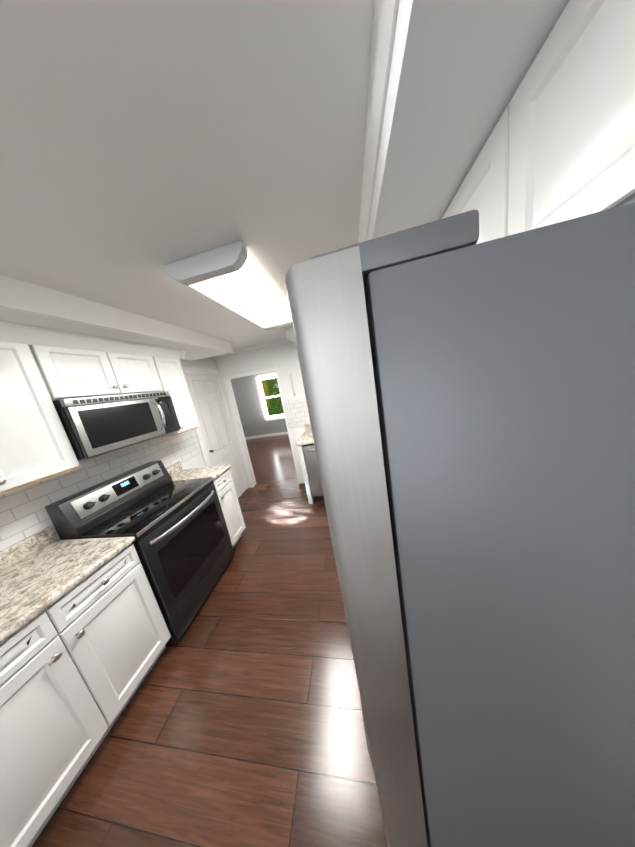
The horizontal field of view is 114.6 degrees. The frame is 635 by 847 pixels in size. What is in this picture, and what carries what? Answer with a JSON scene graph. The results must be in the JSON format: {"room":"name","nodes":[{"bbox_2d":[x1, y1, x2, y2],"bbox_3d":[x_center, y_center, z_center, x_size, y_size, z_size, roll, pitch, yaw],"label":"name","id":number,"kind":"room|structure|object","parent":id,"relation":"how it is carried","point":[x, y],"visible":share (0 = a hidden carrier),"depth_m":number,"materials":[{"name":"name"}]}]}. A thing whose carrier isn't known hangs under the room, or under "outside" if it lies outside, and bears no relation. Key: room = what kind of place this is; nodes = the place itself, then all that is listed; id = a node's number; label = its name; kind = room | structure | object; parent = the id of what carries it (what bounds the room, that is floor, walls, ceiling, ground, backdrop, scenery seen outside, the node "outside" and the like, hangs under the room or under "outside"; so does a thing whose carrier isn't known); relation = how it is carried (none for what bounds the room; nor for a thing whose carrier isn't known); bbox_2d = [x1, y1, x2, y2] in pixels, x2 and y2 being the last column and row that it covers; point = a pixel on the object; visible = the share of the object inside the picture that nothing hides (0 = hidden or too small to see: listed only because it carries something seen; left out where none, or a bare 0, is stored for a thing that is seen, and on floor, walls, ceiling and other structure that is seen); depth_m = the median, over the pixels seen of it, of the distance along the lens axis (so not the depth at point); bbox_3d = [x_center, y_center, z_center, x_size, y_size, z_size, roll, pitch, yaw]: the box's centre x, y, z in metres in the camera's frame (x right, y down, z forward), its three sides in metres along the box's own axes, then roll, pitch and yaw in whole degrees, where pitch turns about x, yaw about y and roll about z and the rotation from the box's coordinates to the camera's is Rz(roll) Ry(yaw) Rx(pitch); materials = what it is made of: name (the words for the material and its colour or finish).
{"room":"kitchen","nodes":[
{"label":"kitchen","id":0,"kind":"room"},
{"bbox_2d":[0,274,232,360],"bbox_3d":[-1.772,-0.438,0.478,0.628,0.138,4.660,-8,12,10],"label":"soffit","id":1,"kind":"structure","parent":0,"point":[26,303],"depth_m":1.24,"materials":[{"name":"white paint"}]},
{"bbox_2d":[0,0,374,349],"bbox_3d":[-0.676,-0.807,0.484,3.100,0.200,5.400,-8,12,10],"label":"ceiling","id":2,"kind":"structure","parent":0,"point":[143,143],"depth_m":0.56,"materials":[{"name":"white paint"}]},
{"bbox_2d":[164,241,291,329],"bbox_3d":[-0.472,-0.906,1.540,0.432,0.088,1.140,-8,12,10],"label":"ceiling light fixture","id":3,"kind":"object","parent":2,"relation":"attached to","point":[233,277],"visible":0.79,"depth_m":1.16,"materials":[{"name":"beige plastic"}]},
{"bbox_2d":[32,434,387,846],"bbox_3d":[-1.058,1.298,2.968,5.550,0.030,9.140,-8,12,10],"label":"floor","id":4,"kind":"structure","parent":0,"point":[239,722],"depth_m":1.06,"materials":[{"name":"brown wood"}]},
{"bbox_2d":[0,543,170,846],"bbox_3d":[-1.428,1.284,1.041,0.627,0.880,0.762,-8,12,10],"label":"base cabinet","id":5,"kind":"object","parent":4,"relation":"on","point":[78,661],"depth_m":0.93,"materials":[{"name":"white wood"}]},
{"bbox_2d":[0,526,134,643],"bbox_3d":[-1.507,0.790,0.935,0.643,0.140,0.777,-8,12,10],"label":"countertop","id":6,"kind":"structure","parent":5,"relation":"on","point":[42,570],"depth_m":1.09,"materials":[{"name":"stone"}]},
{"bbox_2d":[45,460,234,643],"bbox_3d":[-1.285,0.972,1.734,0.706,1.160,0.740,-8,12,10],"label":"range","id":7,"kind":"object","parent":4,"relation":"on","point":[179,532],"visible":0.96,"depth_m":1.54,"materials":[{"name":"black metal"}]},
{"bbox_2d":[213,469,245,547],"bbox_3d":[-1.236,0.997,2.283,0.627,0.880,0.300,-8,12,10],"label":"base cabinet","id":8,"kind":"object","parent":4,"relation":"on","point":[224,485],"depth_m":2.21,"materials":[{"name":"white wood"}]},
{"bbox_2d":[166,461,230,480],"bbox_3d":[-1.314,0.503,2.185,0.643,0.140,0.316,-8,12,10],"label":"countertop","id":9,"kind":"structure","parent":8,"relation":"on","point":[176,472],"depth_m":2.21,"materials":[{"name":"stone"}]},
{"bbox_2d":[298,445,313,503],"bbox_3d":[-0.119,0.641,3.074,0.057,0.879,0.612,-8,12,10],"label":"base cabinet","id":10,"kind":"object","parent":4,"relation":"on","point":[305,474],"depth_m":2.76,"materials":[{"name":"white wood"}]},
{"bbox_2d":[296,424,313,445],"bbox_3d":[0.204,0.091,2.896,0.930,0.140,0.643,-8,12,10],"label":"countertop","id":11,"kind":"structure","parent":10,"relation":"on","point":[306,437],"depth_m":2.64,"materials":[{"name":"stone"}]},
{"bbox_2d":[303,444,324,500],"bbox_3d":[0.203,0.606,2.981,0.595,0.872,0.652,-8,12,10],"label":"dishwasher","id":12,"kind":"object","parent":4,"relation":"on","point":[313,471],"visible":0.25,"depth_m":2.75,"materials":[{"name":"grey metal"}]},
{"bbox_2d":[285,203,634,846],"bbox_3d":[0.535,0.531,0.762,0.902,1.775,0.910,-8,12,10],"label":"refrigerator","id":13,"kind":"object","parent":4,"relation":"on","point":[470,405],"visible":1,"depth_m":0.25,"materials":[{"name":"grey metal"}]},
{"bbox_2d":[179,357,248,487],"bbox_3d":[-1.897,0.618,1.000,0.150,2.340,5.400,-8,12,10],"label":"wall","id":14,"kind":"structure","parent":0,"point":[197,461],"depth_m":2.85,"materials":[{"name":"white paint"}]},
{"bbox_2d":[0,321,79,493],"bbox_3d":[-1.774,-0.031,0.906,0.339,0.830,0.685,-8,12,10],"label":"upper cabinet","id":15,"kind":"object","parent":14,"relation":"attached to","point":[42,369],"depth_m":1.10,"materials":[{"name":"white wood"}]},
{"bbox_2d":[28,325,167,399],"bbox_3d":[-1.704,-0.397,1.556,0.339,0.403,0.740,-8,12,10],"label":"upper cabinet","id":16,"kind":"object","parent":14,"relation":"attached to","point":[79,365],"depth_m":1.42,"materials":[{"name":"white wood"}]},
{"bbox_2d":[53,391,180,460],"bbox_3d":[-1.570,-0.018,1.623,0.468,0.387,0.734,-8,12,10],"label":"microwave","id":17,"kind":"object","parent":16,"relation":"attached to","point":[95,426],"visible":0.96,"depth_m":1.44,"materials":[{"name":"silver metal"}]},
{"bbox_2d":[0,429,200,550],"bbox_3d":[-1.812,0.576,1.221,0.008,0.505,3.030,-8,12,10],"label":"wall tile","id":18,"kind":"structure","parent":14,"relation":"attached to","point":[23,513],"depth_m":1.49,"materials":[{"name":"white tile"}]},
{"bbox_2d":[152,345,198,436],"bbox_3d":[-1.589,-0.307,2.105,0.339,0.830,0.300,-8,12,10],"label":"upper cabinet","id":19,"kind":"object","parent":14,"relation":"attached to","point":[168,359],"depth_m":2.07,"materials":[{"name":"white wood"}]},
{"bbox_2d":[182,367,247,497],"bbox_3d":[-1.486,0.233,3.100,0.053,2.120,0.800,-8,12,10],"label":"door","id":20,"kind":"structure","parent":14,"relation":"attached to","point":[215,436],"depth_m":3.06,"materials":[{"name":"white wood"}]},
{"bbox_2d":[230,371,287,436],"bbox_3d":[-0.593,-0.877,7.075,5.790,2.400,0.120,-8,12,10],"label":"wall","id":21,"kind":"structure","parent":0,"point":[254,422],"depth_m":7.34,"materials":[{"name":"grey paint"}]},
{"bbox_2d":[245,432,287,439],"bbox_3d":[-0.407,0.249,7.236,5.550,0.100,0.015,-8,12,10],"label":"baseboard","id":22,"kind":"structure","parent":21,"relation":"attached to","point":[267,435],"depth_m":7.50,"materials":[{"name":"white wood"}]},
{"bbox_2d":[256,374,284,420],"bbox_3d":[-1.069,-0.969,7.065,1.930,1.555,0.120,-8,12,10],"label":"living room window","id":23,"kind":"structure","parent":21,"relation":"in","point":[271,417],"depth_m":7.21,"materials":[{"name":"white wood"}]},
{"bbox_2d":[216,341,305,487],"bbox_3d":[-0.058,-0.168,3.275,2.820,2.340,0.120,-8,12,10],"label":"wall","id":24,"kind":"structure","parent":0,"point":[283,358],"depth_m":3.16,"materials":[{"name":"white paint"}]},
{"bbox_2d":[212,338,290,357],"bbox_3d":[-0.985,-1.157,3.110,1.400,0.050,0.035,-8,12,10],"label":"crown molding","id":25,"kind":"structure","parent":24,"relation":"attached to","point":[276,342],"depth_m":3.10,"materials":[{"name":"white wood"}]},
{"bbox_2d":[223,367,304,487],"bbox_3d":[-0.771,0.112,3.445,1.202,1.975,0.140,-8,12,10],"label":"door frame","id":26,"kind":"structure","parent":24,"relation":"attached to","point":[296,434],"depth_m":3.37,"materials":[{"name":"white wood"}]},
{"bbox_2d":[283,398,309,428],"bbox_3d":[0.403,-0.260,3.116,1.860,0.455,0.008,-8,12,10],"label":"wall tile","id":27,"kind":"structure","parent":24,"relation":"attached to","point":[297,413],"depth_m":3.25,"materials":[{"name":"white tile"}]},
{"bbox_2d":[280,0,568,343],"bbox_3d":[0.017,-0.739,0.392,1.495,0.130,5.160,-8,12,10],"label":"soffit","id":28,"kind":"structure","parent":0,"point":[446,77],"depth_m":0.46,"materials":[{"name":"white paint"}]},
{"bbox_2d":[442,0,634,243],"bbox_3d":[0.628,-0.602,0.492,0.358,0.378,0.922,-8,12,10],"label":"upper cabinet","id":29,"kind":"object","parent":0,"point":[559,146],"visible":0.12,"depth_m":0.38,"materials":[{"name":"white wood"}]},
{"label":"outside","id":30,"kind":"structure","parent":0,"visible":0},
{"bbox_2d":[261,378,283,415],"bbox_3d":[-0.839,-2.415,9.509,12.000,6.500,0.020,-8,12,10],"label":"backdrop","id":31,"kind":"structure","parent":30,"point":[270,387],"depth_m":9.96,"materials":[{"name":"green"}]}
]}

